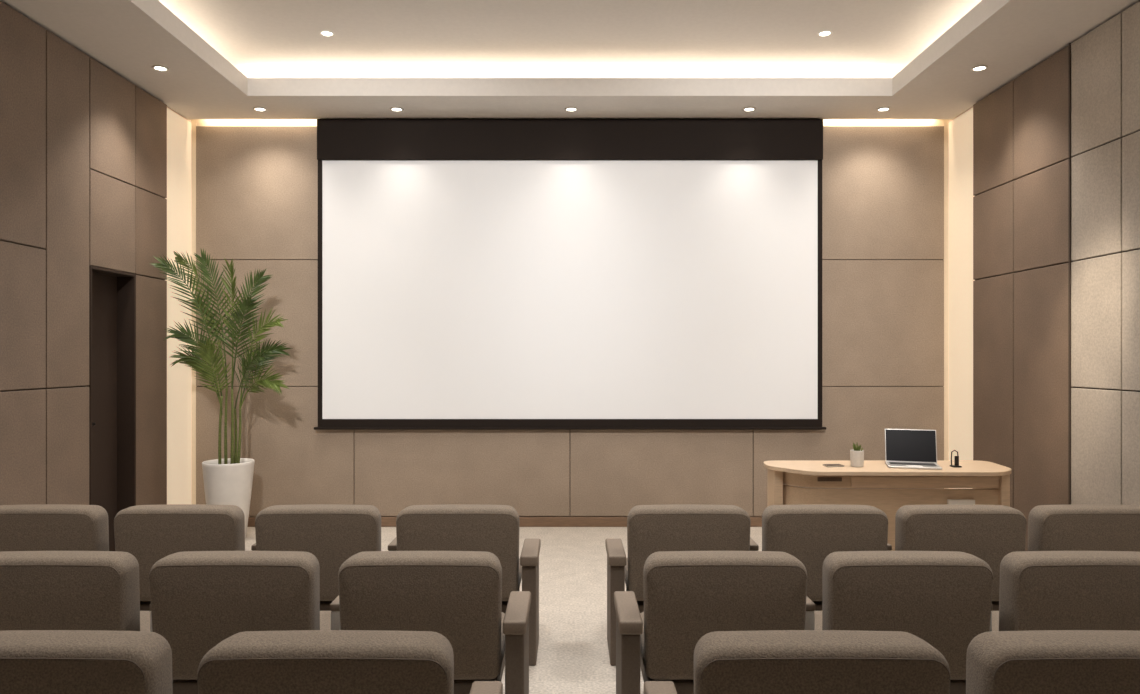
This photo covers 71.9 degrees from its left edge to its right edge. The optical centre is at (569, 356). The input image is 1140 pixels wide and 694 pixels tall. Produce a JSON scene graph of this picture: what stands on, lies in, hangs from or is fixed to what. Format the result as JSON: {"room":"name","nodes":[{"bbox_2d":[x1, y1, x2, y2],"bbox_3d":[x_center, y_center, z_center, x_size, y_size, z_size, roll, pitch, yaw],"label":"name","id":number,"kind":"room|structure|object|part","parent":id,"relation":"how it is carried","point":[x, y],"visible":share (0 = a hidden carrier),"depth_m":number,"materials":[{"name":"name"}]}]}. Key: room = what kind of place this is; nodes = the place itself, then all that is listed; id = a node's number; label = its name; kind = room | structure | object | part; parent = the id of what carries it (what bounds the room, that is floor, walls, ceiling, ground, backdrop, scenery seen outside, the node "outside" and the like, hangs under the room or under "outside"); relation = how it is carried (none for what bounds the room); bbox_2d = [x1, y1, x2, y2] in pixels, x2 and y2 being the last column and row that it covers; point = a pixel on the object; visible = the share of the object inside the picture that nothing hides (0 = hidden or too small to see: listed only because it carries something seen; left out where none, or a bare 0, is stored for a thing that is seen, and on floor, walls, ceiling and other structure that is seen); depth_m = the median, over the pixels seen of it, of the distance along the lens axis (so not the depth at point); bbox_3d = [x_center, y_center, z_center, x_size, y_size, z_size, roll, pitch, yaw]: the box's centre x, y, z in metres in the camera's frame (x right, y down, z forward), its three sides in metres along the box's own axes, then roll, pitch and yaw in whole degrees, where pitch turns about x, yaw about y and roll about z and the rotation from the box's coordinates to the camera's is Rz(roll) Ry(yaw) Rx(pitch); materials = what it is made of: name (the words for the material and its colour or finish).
{"room":"lecture hall","nodes":[
{"label":"lecture hall","id":0,"kind":"room"},
{"bbox_2d":[0,1,196,505],"bbox_3d":[-3.460,-0.500,2.700,0.300,4.000,8.600,0,0,0],"label":"wall","id":1,"kind":"structure","parent":0,"point":[96,170],"depth_m":5.26,"materials":[{"name":"beige paint"}]},
{"bbox_3d":[-3.320,-1.377,4.535,0.020,1.387,0.862,0,0,0],"label":"wall panel","id":2,"kind":"part","parent":1,"relation":"part of","materials":[{"name":"brown fabric"}]},
{"bbox_3d":[-3.320,-0.240,4.535,0.020,0.872,0.862,0,0,0],"label":"wall panel","id":3,"kind":"part","parent":1,"relation":"part of","materials":[{"name":"brown fabric"}]},
{"bbox_3d":[-3.320,0.810,4.535,0.020,1.212,0.862,0,0,0],"label":"wall panel","id":4,"kind":"part","parent":1,"relation":"part of","materials":[{"name":"brown fabric"}]},
{"bbox_3d":[-3.320,-0.938,5.195,0.020,2.267,0.442,0,0,0],"label":"wall panel","id":5,"kind":"part","parent":1,"relation":"part of","materials":[{"name":"brown fabric"}]},
{"bbox_3d":[-3.320,0.810,5.195,0.020,1.212,0.442,0,0,0],"label":"wall panel","id":6,"kind":"part","parent":1,"relation":"part of","materials":[{"name":"brown fabric"}]},
{"bbox_2d":[87,266,135,550],"bbox_3d":[-3.403,0.435,5.705,0.194,2.130,0.570,0,0,0],"label":"door","id":7,"kind":"structure","parent":1,"relation":"in","point":[112,293],"depth_m":5.90,"materials":[{"name":"metal"}]},
{"bbox_3d":[-3.320,-1.688,5.705,0.020,0.767,0.562,0,0,0],"label":"wall panel","id":8,"kind":"part","parent":1,"relation":"part of","materials":[{"name":"brown fabric"}]},
{"bbox_3d":[-3.320,-0.965,5.705,0.020,0.662,0.562,0,0,0],"label":"wall panel","id":9,"kind":"part","parent":1,"relation":"part of","materials":[{"name":"brown fabric"}]},
{"bbox_3d":[-3.320,-1.688,6.225,0.020,0.767,0.462,0,0,0],"label":"wall panel","id":10,"kind":"part","parent":1,"relation":"part of","materials":[{"name":"brown wood"}]},
{"bbox_3d":[-3.320,-0.965,6.225,0.020,0.662,0.462,0,0,0],"label":"wall panel","id":11,"kind":"part","parent":1,"relation":"part of","materials":[{"name":"brown wood"}]},
{"bbox_3d":[-3.320,0.395,6.225,0.020,2.042,0.462,0,0,0],"label":"wall panel","id":12,"kind":"part","parent":1,"relation":"part of","materials":[{"name":"brown wood"}]},
{"bbox_3d":[-3.357,-0.287,6.716,0.006,3.575,0.509,0,0,0],"label":"light panel","id":13,"kind":"part","parent":1,"relation":"part of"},
{"bbox_2d":[245,527,761,693],"bbox_3d":[0.000,1.522,2.700,7.120,0.155,9.000,0,0,0],"label":"floor","id":14,"kind":"structure","parent":0,"point":[573,653],"depth_m":4.75,"materials":[{"name":"carpet"}]},
{"bbox_2d":[0,504,108,551],"bbox_3d":[-2.640,1.117,4.109,0.671,0.766,0.613,0,0,0],"label":"chair","id":15,"kind":"object","parent":14,"relation":"on","point":[34,527],"visible":0.23,"depth_m":3.81,"materials":[{"name":"fabric"}]},
{"bbox_2d":[0,551,149,630],"bbox_3d":[-1.970,1.117,3.169,0.671,0.766,0.613,0,0,0],"label":"chair","id":16,"kind":"object","parent":14,"relation":"on","point":[40,590],"visible":0.39,"depth_m":2.87,"materials":[{"name":"fabric"}]},
{"bbox_3d":[-1.936,1.170,3.253,0.581,0.140,0.446,0,0,0],"label":"seat","id":17,"kind":"part","parent":16,"relation":"part of","materials":[{"name":"beige fabric"}]},
{"bbox_2d":[0,630,172,693],"bbox_3d":[-1.322,1.062,2.139,0.671,0.766,0.613,0,0,0],"label":"chair","id":18,"kind":"object","parent":14,"relation":"on","point":[31,661],"visible":1,"depth_m":1.84,"materials":[{"name":"fabric"}]},
{"bbox_2d":[114,504,244,610],"bbox_3d":[-1.954,1.117,4.109,0.671,0.766,0.613,0,0,0],"label":"chair","id":19,"kind":"object","parent":14,"relation":"on","point":[150,533],"visible":0.32,"depth_m":3.81,"materials":[{"name":"fabric"}]},
{"bbox_3d":[-1.920,1.288,4.135,0.540,0.105,0.430,0,0,0],"label":"seat","id":20,"kind":"part","parent":19,"relation":"part of","materials":[{"name":"brown fabric"}]},
{"bbox_2d":[151,249,290,537],"bbox_3d":[-2.765,0.305,6.367,1.040,2.389,0.618,0,0,0],"label":"potted palm","id":21,"kind":"object","parent":14,"relation":"on","point":[227,481],"visible":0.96,"depth_m":6.36,"materials":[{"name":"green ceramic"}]},
{"bbox_3d":[-2.865,0.612,6.439,0.031,0.588,0.054,0,0,-42],"label":"stem","id":22,"kind":"part","parent":21,"relation":"part of","materials":[{"name":"green plant"}]},
{"bbox_3d":[-2.845,0.560,6.502,0.029,0.691,0.034,0,0,-22],"label":"stem","id":23,"kind":"part","parent":21,"relation":"part of","materials":[{"name":"green plant"}]},
{"bbox_2d":[202,458,254,537],"bbox_3d":[-2.815,1.179,6.480,0.399,0.642,0.399,0,0,0],"label":"pot","id":24,"kind":"object","parent":21,"relation":"attached to","point":[227,481],"depth_m":6.34,"materials":[{"name":"white ceramic"}]},
{"bbox_3d":[-2.766,0.580,6.434,0.027,0.653,0.048,0,0,-25],"label":"stem","id":25,"kind":"part","parent":21,"relation":"part of","materials":[{"name":"green plant"}]},
{"bbox_3d":[-2.785,0.666,6.542,0.029,0.482,0.056,0,0,-14],"label":"stem","id":26,"kind":"part","parent":21,"relation":"part of","materials":[{"name":"green plant"}]},
{"bbox_3d":[-2.743,0.652,6.510,0.029,0.508,0.041,0,0,23],"label":"stem","id":27,"kind":"part","parent":21,"relation":"part of","materials":[{"name":"green plant"}]},
{"bbox_2d":[149,551,330,693],"bbox_3d":[-1.278,1.117,3.169,0.671,0.766,0.613,0,0,0],"label":"chair","id":28,"kind":"object","parent":14,"relation":"on","point":[200,599],"visible":0.63,"depth_m":2.87,"materials":[{"name":"fabric"}]},
{"bbox_3d":[-1.244,1.288,3.195,0.540,0.105,0.430,0,0,0],"label":"seat","id":29,"kind":"part","parent":28,"relation":"part of","materials":[{"name":"brown fabric"}]},
{"bbox_3d":[-1.244,1.170,3.253,0.581,0.140,0.446,0,0,0],"label":"seat","id":30,"kind":"part","parent":28,"relation":"part of","materials":[{"name":"beige fabric"}]},
{"bbox_2d":[251,504,380,610],"bbox_3d":[-1.268,1.117,4.109,0.671,0.766,0.613,0,0,0],"label":"chair","id":31,"kind":"object","parent":14,"relation":"on","point":[333,533],"visible":0.36,"depth_m":3.81,"materials":[{"name":"beige fabric"}]},
{"bbox_3d":[-1.571,0.960,4.105,0.065,0.030,0.310,0,0,0],"label":"armrest","id":32,"kind":"part","parent":31,"relation":"part of","materials":[{"name":"brown fabric"}]},
{"bbox_3d":[-1.234,1.288,4.135,0.540,0.105,0.430,0,0,0],"label":"seat","id":33,"kind":"part","parent":31,"relation":"part of","materials":[{"name":"brown fabric"}]},
{"bbox_2d":[197,630,502,693],"bbox_3d":[-0.569,1.062,2.138,0.762,0.766,0.616,0,0,0],"label":"chair","id":34,"kind":"object","parent":14,"relation":"on","point":[291,661],"visible":1,"depth_m":1.84,"materials":[{"name":"fabric"}]},
{"bbox_3d":[-0.231,0.933,2.020,0.086,0.050,0.380,0,0,0],"label":"armrest","id":35,"kind":"part","parent":34,"relation":"part of","materials":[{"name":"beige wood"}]},
{"bbox_2d":[330,551,530,693],"bbox_3d":[-0.541,1.117,3.168,0.762,0.766,0.616,0,0,0],"label":"chair","id":36,"kind":"object","parent":14,"relation":"on","point":[456,595],"visible":0.71,"depth_m":2.87,"materials":[{"name":"fabric"}]},
{"bbox_3d":[-0.889,0.960,3.165,0.065,0.030,0.310,0,0,0],"label":"armrest","id":37,"kind":"part","parent":36,"relation":"part of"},
{"bbox_3d":[-0.552,1.288,3.195,0.540,0.105,0.430,0,0,0],"label":"seat","id":38,"kind":"part","parent":36,"relation":"part of","materials":[{"name":"brown fabric"}]},
{"bbox_3d":[-0.552,1.170,3.253,0.581,0.140,0.446,0,0,0],"label":"seat","id":39,"kind":"part","parent":36,"relation":"part of","materials":[{"name":"beige fabric"}]},
{"bbox_3d":[-0.203,1.256,3.049,0.070,0.487,0.353,0,0,0],"label":"panel","id":40,"kind":"part","parent":36,"relation":"part of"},
{"bbox_3d":[-0.203,0.988,3.050,0.086,0.050,0.380,0,0,0],"label":"armrest","id":41,"kind":"part","parent":36,"relation":"part of","materials":[{"name":"brown plastic"}]},
{"bbox_2d":[388,504,540,665],"bbox_3d":[-0.537,1.117,4.108,0.762,0.766,0.616,0,0,0],"label":"chair","id":42,"kind":"object","parent":14,"relation":"on","point":[494,529],"visible":0.45,"depth_m":3.81,"materials":[{"name":"beige fabric"}]},
{"bbox_3d":[-0.885,0.960,4.105,0.065,0.030,0.310,0,0,0],"label":"armrest","id":43,"kind":"part","parent":42,"relation":"part of","materials":[{"name":"brown fabric"}]},
{"bbox_3d":[-0.548,0.969,3.899,0.603,0.469,0.192,0,0,0],"label":"backrest","id":44,"kind":"part","parent":42,"relation":"part of","materials":[{"name":"beige fabric"}]},
{"bbox_3d":[-0.548,1.288,4.135,0.540,0.105,0.430,0,0,0],"label":"seat","id":45,"kind":"part","parent":42,"relation":"part of","materials":[{"name":"brown fabric"}]},
{"bbox_3d":[-0.548,1.170,4.193,0.581,0.140,0.446,0,0,0],"label":"seat","id":46,"kind":"part","parent":42,"relation":"part of","materials":[{"name":"beige fabric"}]},
{"bbox_3d":[-0.199,1.256,3.989,0.070,0.487,0.353,0,0,0],"label":"panel","id":47,"kind":"part","parent":42,"relation":"part of","materials":[{"name":"brown fabric"}]},
{"bbox_3d":[-0.199,0.988,3.990,0.086,0.050,0.380,0,0,0],"label":"armrest","id":48,"kind":"part","parent":42,"relation":"part of","materials":[{"name":"brown fabric"}]},
{"bbox_2d":[605,504,758,665],"bbox_3d":[0.569,1.117,4.108,0.762,0.766,0.616,0,0,0],"label":"chair","id":49,"kind":"object","parent":14,"relation":"on","point":[651,529],"visible":0.56,"depth_m":3.81,"materials":[{"name":"beige fabric"}]},
{"bbox_3d":[0.231,1.256,3.989,0.070,0.487,0.353,0,0,0],"label":"panel","id":50,"kind":"part","parent":49,"relation":"part of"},
{"bbox_3d":[0.231,0.988,3.990,0.086,0.050,0.380,0,0,0],"label":"armrest","id":51,"kind":"part","parent":49,"relation":"part of","materials":[{"name":"brown fabric"}]},
{"bbox_3d":[0.580,1.170,4.193,0.581,0.140,0.446,0,0,0],"label":"seat","id":52,"kind":"part","parent":49,"relation":"part of","materials":[{"name":"beige fabric"}]},
{"bbox_3d":[0.580,1.288,4.135,0.540,0.105,0.430,0,0,0],"label":"seat","id":53,"kind":"part","parent":49,"relation":"part of","materials":[{"name":"brown fabric"}]},
{"bbox_3d":[0.580,0.969,3.899,0.603,0.469,0.192,0,0,0],"label":"backrest","id":54,"kind":"part","parent":49,"relation":"part of","materials":[{"name":"beige fabric"}]},
{"bbox_3d":[0.917,0.960,4.105,0.065,0.030,0.310,0,0,0],"label":"armrest","id":55,"kind":"part","parent":49,"relation":"part of","materials":[{"name":"brown fabric"}]},
{"bbox_2d":[614,551,814,693],"bbox_3d":[0.561,1.117,3.168,0.762,0.766,0.616,0,0,0],"label":"chair","id":56,"kind":"object","parent":14,"relation":"on","point":[689,595],"visible":0.66,"depth_m":2.87,"materials":[{"name":"fabric"}]},
{"bbox_3d":[0.223,1.256,3.049,0.070,0.487,0.353,0,0,0],"label":"panel","id":57,"kind":"part","parent":56,"relation":"part of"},
{"bbox_3d":[0.223,0.988,3.050,0.086,0.050,0.380,0,0,0],"label":"armrest","id":58,"kind":"part","parent":56,"relation":"part of","materials":[{"name":"brown plastic"}]},
{"bbox_3d":[0.572,1.170,3.253,0.581,0.140,0.446,0,0,0],"label":"seat","id":59,"kind":"part","parent":56,"relation":"part of","materials":[{"name":"beige fabric"}]},
{"bbox_3d":[0.572,1.288,3.195,0.540,0.105,0.430,0,0,0],"label":"seat","id":60,"kind":"part","parent":56,"relation":"part of","materials":[{"name":"brown fabric"}]},
{"bbox_3d":[0.909,0.960,3.165,0.065,0.030,0.310,0,0,0],"label":"armrest","id":61,"kind":"part","parent":56,"relation":"part of","materials":[{"name":"brown fabric"}]},
{"bbox_2d":[644,630,949,693],"bbox_3d":[0.587,1.062,2.138,0.762,0.766,0.616,0,0,0],"label":"chair","id":62,"kind":"object","parent":14,"relation":"on","point":[761,661],"visible":1,"depth_m":1.84,"materials":[{"name":"fabric"}]},
{"bbox_3d":[0.249,0.933,2.020,0.086,0.050,0.380,0,0,0],"label":"armrest","id":63,"kind":"part","parent":62,"relation":"part of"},
{"bbox_2d":[762,504,891,610],"bbox_3d":[1.284,1.117,4.109,0.671,0.766,0.613,0,0,0],"label":"chair","id":64,"kind":"object","parent":14,"relation":"on","point":[809,533],"visible":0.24,"depth_m":3.81,"materials":[{"name":"beige fabric"}]},
{"bbox_3d":[1.250,1.288,4.135,0.540,0.105,0.430,0,0,0],"label":"seat","id":65,"kind":"part","parent":64,"relation":"part of","materials":[{"name":"brown fabric"}]},
{"bbox_3d":[1.587,0.960,4.105,0.065,0.030,0.310,0,0,0],"label":"armrest","id":66,"kind":"part","parent":64,"relation":"part of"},
{"bbox_2d":[764,460,1011,550],"bbox_3d":[2.189,1.125,5.411,1.644,0.750,0.578,0,0,0],"label":"desk","id":67,"kind":"object","parent":14,"relation":"on","point":[989,482],"visible":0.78,"depth_m":5.28,"materials":[{"name":"brown wood"}]},
{"bbox_3d":[1.440,1.139,5.520,0.060,0.722,0.200,0,0,0],"label":"leg","id":68,"kind":"part","parent":67,"relation":"part of","materials":[{"name":"brown wood"}]},
{"bbox_2d":[823,464,844,466],"bbox_3d":[1.810,0.745,5.400,0.120,0.009,0.084,0,0,-7],"label":"notebook","id":69,"kind":"object","parent":67,"relation":"on","point":[826,465],"visible":1,"depth_m":5.37,"materials":[{"name":"paper"}]},
{"bbox_2d":[850,443,863,466],"bbox_3d":[1.965,0.663,5.380,0.090,0.173,0.090,0,0,0],"label":"planter","id":70,"kind":"object","parent":67,"relation":"on","point":[856,455],"visible":1,"depth_m":5.35,"materials":[{"name":"grey ceramic"}]},
{"bbox_3d":[2.162,1.134,5.310,1.423,0.492,0.192,0,0,9],"label":"panel","id":71,"kind":"part","parent":67,"relation":"part of","materials":[{"name":"brown wood"}]},
{"bbox_2d":[885,429,941,469],"bbox_3d":[2.349,0.629,5.390,0.334,0.242,0.282,0,0,17],"label":"laptop","id":72,"kind":"object","parent":67,"relation":"on","point":[904,448],"visible":1,"depth_m":5.48,"materials":[{"name":"silver metal"}]},
{"bbox_3d":[2.370,0.833,5.254,0.980,0.066,0.016,0,0,0],"label":"drawer","id":73,"kind":"part","parent":67,"relation":"part of","materials":[{"name":"brown wood"}]},
{"bbox_2d":[950,450,961,466],"bbox_3d":[2.630,0.692,5.360,0.056,0.116,0.060,0,0,0],"label":"holder","id":74,"kind":"object","parent":67,"relation":"on","point":[956,458],"visible":1,"depth_m":5.36,"materials":[{"name":"metal"}]},
{"bbox_2d":[947,499,974,504],"bbox_3d":[2.620,0.973,5.268,0.180,0.035,0.025,0,0,0],"label":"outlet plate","id":75,"kind":"object","parent":67,"relation":"attached to","point":[949,501],"depth_m":5.25,"materials":[{"name":"beige plastic"}]},
{"bbox_3d":[2.905,1.139,5.430,0.060,0.722,0.380,0,0,0],"label":"leg","id":76,"kind":"part","parent":67,"relation":"part of","materials":[{"name":"brown wood"}]},
{"bbox_2d":[814,551,992,693],"bbox_3d":[1.286,1.117,3.169,0.671,0.766,0.613,0,0,0],"label":"chair","id":77,"kind":"object","parent":14,"relation":"on","point":[943,599],"visible":0.55,"depth_m":2.87,"materials":[{"name":"fabric"}]},
{"bbox_3d":[1.252,1.170,3.253,0.581,0.140,0.446,0,0,0],"label":"seat","id":78,"kind":"part","parent":77,"relation":"part of","materials":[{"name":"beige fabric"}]},
{"bbox_3d":[1.252,1.288,3.195,0.540,0.105,0.430,0,0,0],"label":"seat","id":79,"kind":"part","parent":77,"relation":"part of","materials":[{"name":"brown fabric"}]},
{"bbox_2d":[895,504,1025,610],"bbox_3d":[1.954,1.117,4.109,0.671,0.766,0.613,0,0,0],"label":"chair","id":80,"kind":"object","parent":14,"relation":"on","point":[989,533],"visible":0.34,"depth_m":3.81,"materials":[{"name":"fabric"}]},
{"bbox_3d":[1.920,1.288,4.135,0.540,0.105,0.430,0,0,0],"label":"seat","id":81,"kind":"part","parent":80,"relation":"part of","materials":[{"name":"brown fabric"}]},
{"bbox_2d":[966,630,1139,693],"bbox_3d":[1.318,1.062,2.139,0.671,0.766,0.613,0,0,0],"label":"chair","id":82,"kind":"object","parent":14,"relation":"on","point":[1035,661],"visible":1,"depth_m":1.84,"materials":[{"name":"fabric"}]},
{"bbox_2d":[992,551,1139,630],"bbox_3d":[1.966,1.117,3.169,0.671,0.766,0.613,0,0,0],"label":"chair","id":83,"kind":"object","parent":14,"relation":"on","point":[1039,590],"visible":0.38,"depth_m":2.87,"materials":[{"name":"fabric"}]},
{"bbox_3d":[1.932,1.170,3.253,0.581,0.140,0.446,0,0,0],"label":"seat","id":84,"kind":"part","parent":83,"relation":"part of","materials":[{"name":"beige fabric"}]},
{"bbox_2d":[1028,504,1139,551],"bbox_3d":[2.624,1.117,4.109,0.671,0.766,0.613,0,0,0],"label":"chair","id":85,"kind":"object","parent":14,"relation":"on","point":[1072,527],"visible":0.21,"depth_m":3.81,"materials":[{"name":"fabric"}]},
{"bbox_2d":[191,119,948,516],"bbox_3d":[0.000,-0.500,7.075,7.120,4.000,0.250,0,0,0],"label":"wall","id":86,"kind":"structure","parent":0,"point":[257,179],"depth_m":6.95,"materials":[{"name":"beige paint"}]},
{"bbox_3d":[-2.656,-1.452,6.960,1.306,1.179,0.020,0,0,0],"label":"wall panel","id":87,"kind":"part","parent":86,"relation":"part of","materials":[{"name":"brown fabric"}]},
{"bbox_3d":[-2.656,-0.300,6.960,1.306,1.114,0.020,0,0,0],"label":"wall panel","id":88,"kind":"part","parent":86,"relation":"part of","materials":[{"name":"brown fabric"}]},
{"bbox_3d":[-2.611,0.835,6.960,1.396,1.144,0.020,0,0,0],"label":"wall panel","id":89,"kind":"part","parent":86,"relation":"part of","materials":[{"name":"brown fabric"}]},
{"bbox_3d":[-0.955,0.835,6.960,1.904,1.144,0.020,0,0,0],"label":"wall panel","id":90,"kind":"part","parent":86,"relation":"part of","materials":[{"name":"brown fabric"}]},
{"bbox_2d":[247,517,761,526],"bbox_3d":[0.000,1.458,6.954,6.624,0.085,0.037,0,0,0],"label":"baseboard","id":91,"kind":"structure","parent":86,"relation":"attached to","point":[385,521],"depth_m":6.93,"materials":[{"name":"brown wood"}]},
{"bbox_2d":[314,119,825,429],"bbox_3d":[0.000,-0.722,6.907,4.490,2.716,0.084,0,0,0],"label":"projection screen","id":92,"kind":"object","parent":86,"relation":"attached to","point":[474,274],"visible":1,"depth_m":6.89,"materials":[{"name":"white fabric"}]},
{"bbox_3d":[0.810,0.835,6.960,1.614,1.144,0.020,0,0,0],"label":"wall panel","id":93,"kind":"part","parent":86,"relation":"part of","materials":[{"name":"brown fabric"}]},
{"bbox_3d":[2.466,0.835,6.960,1.686,1.144,0.020,0,0,0],"label":"wall panel","id":94,"kind":"part","parent":86,"relation":"part of","materials":[{"name":"brown fabric"}]},
{"bbox_3d":[2.656,-1.452,6.960,1.306,1.179,0.020,0,0,0],"label":"wall panel","id":95,"kind":"part","parent":86,"relation":"part of","materials":[{"name":"brown fabric"}]},
{"bbox_3d":[2.656,-0.300,6.960,1.306,1.114,0.020,0,0,0],"label":"wall panel","id":96,"kind":"part","parent":86,"relation":"part of","materials":[{"name":"brown fabric"}]},
{"bbox_2d":[0,0,1139,118],"bbox_3d":[0.000,-2.315,2.700,6.720,0.450,8.600,0,0,0],"label":"ceiling","id":97,"kind":"structure","parent":0,"point":[225,59],"depth_m":6.04,"materials":[{"name":"paint"}]},
{"bbox_2d":[152,65,168,71],"bbox_3d":[-2.960,-2.085,5.680,0.112,0.010,0.112,0,0,0],"label":"recessed light","id":98,"kind":"object","parent":97,"relation":"in","point":[161,68],"visible":1,"depth_m":5.68,"materials":[{"name":"white"}]},
{"bbox_2d":[253,107,266,111],"bbox_3d":[-2.610,-2.085,6.620,0.112,0.010,0.112,0,0,0],"label":"recessed light","id":99,"kind":"object","parent":97,"relation":"in","point":[259,109],"visible":1,"depth_m":6.62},
{"bbox_2d":[319,30,334,36],"bbox_3d":[-1.830,-2.435,5.920,0.112,0.010,0.112,0,0,0],"label":"recessed light","id":100,"kind":"object","parent":97,"relation":"in","point":[326,33],"visible":1,"depth_m":5.92,"materials":[{"name":"white"}]},
{"bbox_2d":[390,107,402,111],"bbox_3d":[-1.460,-2.085,6.620,0.112,0.010,0.112,0,0,0],"label":"recessed light","id":101,"kind":"object","parent":97,"relation":"in","point":[395,109],"visible":1,"depth_m":6.62,"materials":[{"name":"white"}]},
{"bbox_2d":[565,107,577,111],"bbox_3d":[0.010,-2.085,6.620,0.112,0.010,0.112,0,0,0],"label":"recessed light","id":102,"kind":"object","parent":97,"relation":"in","point":[569,109],"visible":1,"depth_m":6.62,"materials":[{"name":"white"}]},
{"bbox_2d":[742,107,755,111],"bbox_3d":[1.510,-2.085,6.620,0.112,0.010,0.112,0,0,0],"label":"recessed light","id":103,"kind":"object","parent":97,"relation":"in","point":[746,109],"visible":1,"depth_m":6.62,"materials":[{"name":"white"}]},
{"bbox_2d":[817,30,832,36],"bbox_3d":[1.920,-2.435,5.920,0.112,0.010,0.112,0,0,0],"label":"recessed light","id":104,"kind":"object","parent":97,"relation":"in","point":[824,33],"visible":1,"depth_m":5.92,"materials":[{"name":"white"}]},
{"bbox_2d":[876,107,890,111],"bbox_3d":[2.640,-2.085,6.620,0.112,0.010,0.112,0,0,0],"label":"recessed light","id":105,"kind":"object","parent":97,"relation":"in","point":[881,109],"visible":1,"depth_m":6.62,"materials":[{"name":"white"}]},
{"bbox_2d":[971,65,987,71],"bbox_3d":[2.960,-2.085,5.680,0.112,0.010,0.112,0,0,0],"label":"recessed light","id":106,"kind":"object","parent":97,"relation":"in","point":[978,68],"visible":1,"depth_m":5.68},
{"bbox_2d":[943,1,1139,550],"bbox_3d":[3.435,-0.500,2.700,0.250,4.000,8.600,0,0,0],"label":"wall","id":107,"kind":"structure","parent":0,"point":[1005,386],"depth_m":5.44,"materials":[{"name":"cream paint"},{"name":"brown fabric"},{"name":"grey fabric"}]},
{"bbox_3d":[3.357,-0.287,6.716,0.006,3.575,0.509,0,0,0],"label":"light panel","id":108,"kind":"part","parent":107,"relation":"part of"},
{"bbox_3d":[3.320,-0.975,6.165,0.020,0.682,0.582,0,0,0],"label":"wall panel","id":109,"kind":"part","parent":107,"relation":"part of","materials":[{"name":"brown wood"}]},
{"bbox_3d":[3.320,0.395,6.165,0.020,2.042,0.582,0,0,0],"label":"wall panel","id":110,"kind":"part","parent":107,"relation":"part of","materials":[{"name":"brown wood"}]},
{"bbox_3d":[3.320,-1.698,6.165,0.020,0.747,0.582,0,0,0],"label":"wall panel","id":111,"kind":"part","parent":107,"relation":"part of","materials":[{"name":"brown wood"}]},
{"bbox_3d":[3.320,-1.698,5.535,0.020,0.747,0.662,0,0,0],"label":"wall panel","id":112,"kind":"part","parent":107,"relation":"part of","materials":[{"name":"brown wood"}]},
{"bbox_3d":[3.320,-0.975,5.535,0.020,0.682,0.662,0,0,0],"label":"wall panel","id":113,"kind":"part","parent":107,"relation":"part of","materials":[{"name":"brown wood"}]},
{"bbox_3d":[3.320,0.395,5.535,0.020,2.042,0.662,0,0,0],"label":"wall panel","id":114,"kind":"part","parent":107,"relation":"part of","materials":[{"name":"brown wood"}]},
{"bbox_2d":[1068,43,1070,504],"bbox_3d":[3.306,-0.328,5.200,0.008,3.495,0.014,0,0,0],"label":"trim","id":115,"kind":"structure","parent":107,"relation":"attached to","point":[1069,44],"depth_m":5.20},
{"bbox_3d":[3.320,-0.215,4.960,0.020,0.822,0.472,0,0,0],"label":"wall panel","id":116,"kind":"part","parent":107,"relation":"part of","materials":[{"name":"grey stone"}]},
{"bbox_3d":[3.320,0.810,4.960,0.020,1.212,0.472,0,0,0],"label":"wall panel","id":117,"kind":"part","parent":107,"relation":"part of","materials":[{"name":"beige fabric"}]},
{"bbox_3d":[3.320,-0.975,4.960,0.020,0.682,0.472,0,0,0],"label":"wall panel","id":118,"kind":"part","parent":107,"relation":"part of","materials":[{"name":"beige fabric"}]},
{"bbox_3d":[3.320,-1.698,4.960,0.020,0.747,0.472,0,0,0],"label":"wall panel","id":119,"kind":"part","parent":107,"relation":"part of","materials":[{"name":"beige fabric"}]},
{"bbox_3d":[3.320,-1.698,4.480,0.020,0.747,0.472,0,0,0],"label":"wall panel","id":120,"kind":"part","parent":107,"relation":"part of","materials":[{"name":"beige fabric"}]},
{"bbox_3d":[3.320,-0.975,4.480,0.020,0.682,0.472,0,0,0],"label":"wall panel","id":121,"kind":"part","parent":107,"relation":"part of","materials":[{"name":"beige fabric"}]},
{"bbox_3d":[3.320,-0.215,4.480,0.020,0.822,0.472,0,0,0],"label":"wall panel","id":122,"kind":"part","parent":107,"relation":"part of","materials":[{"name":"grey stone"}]},
{"bbox_3d":[3.320,0.810,4.480,0.020,1.212,0.472,0,0,0],"label":"wall panel","id":123,"kind":"part","parent":107,"relation":"part of","materials":[{"name":"beige fabric"}]}
]}

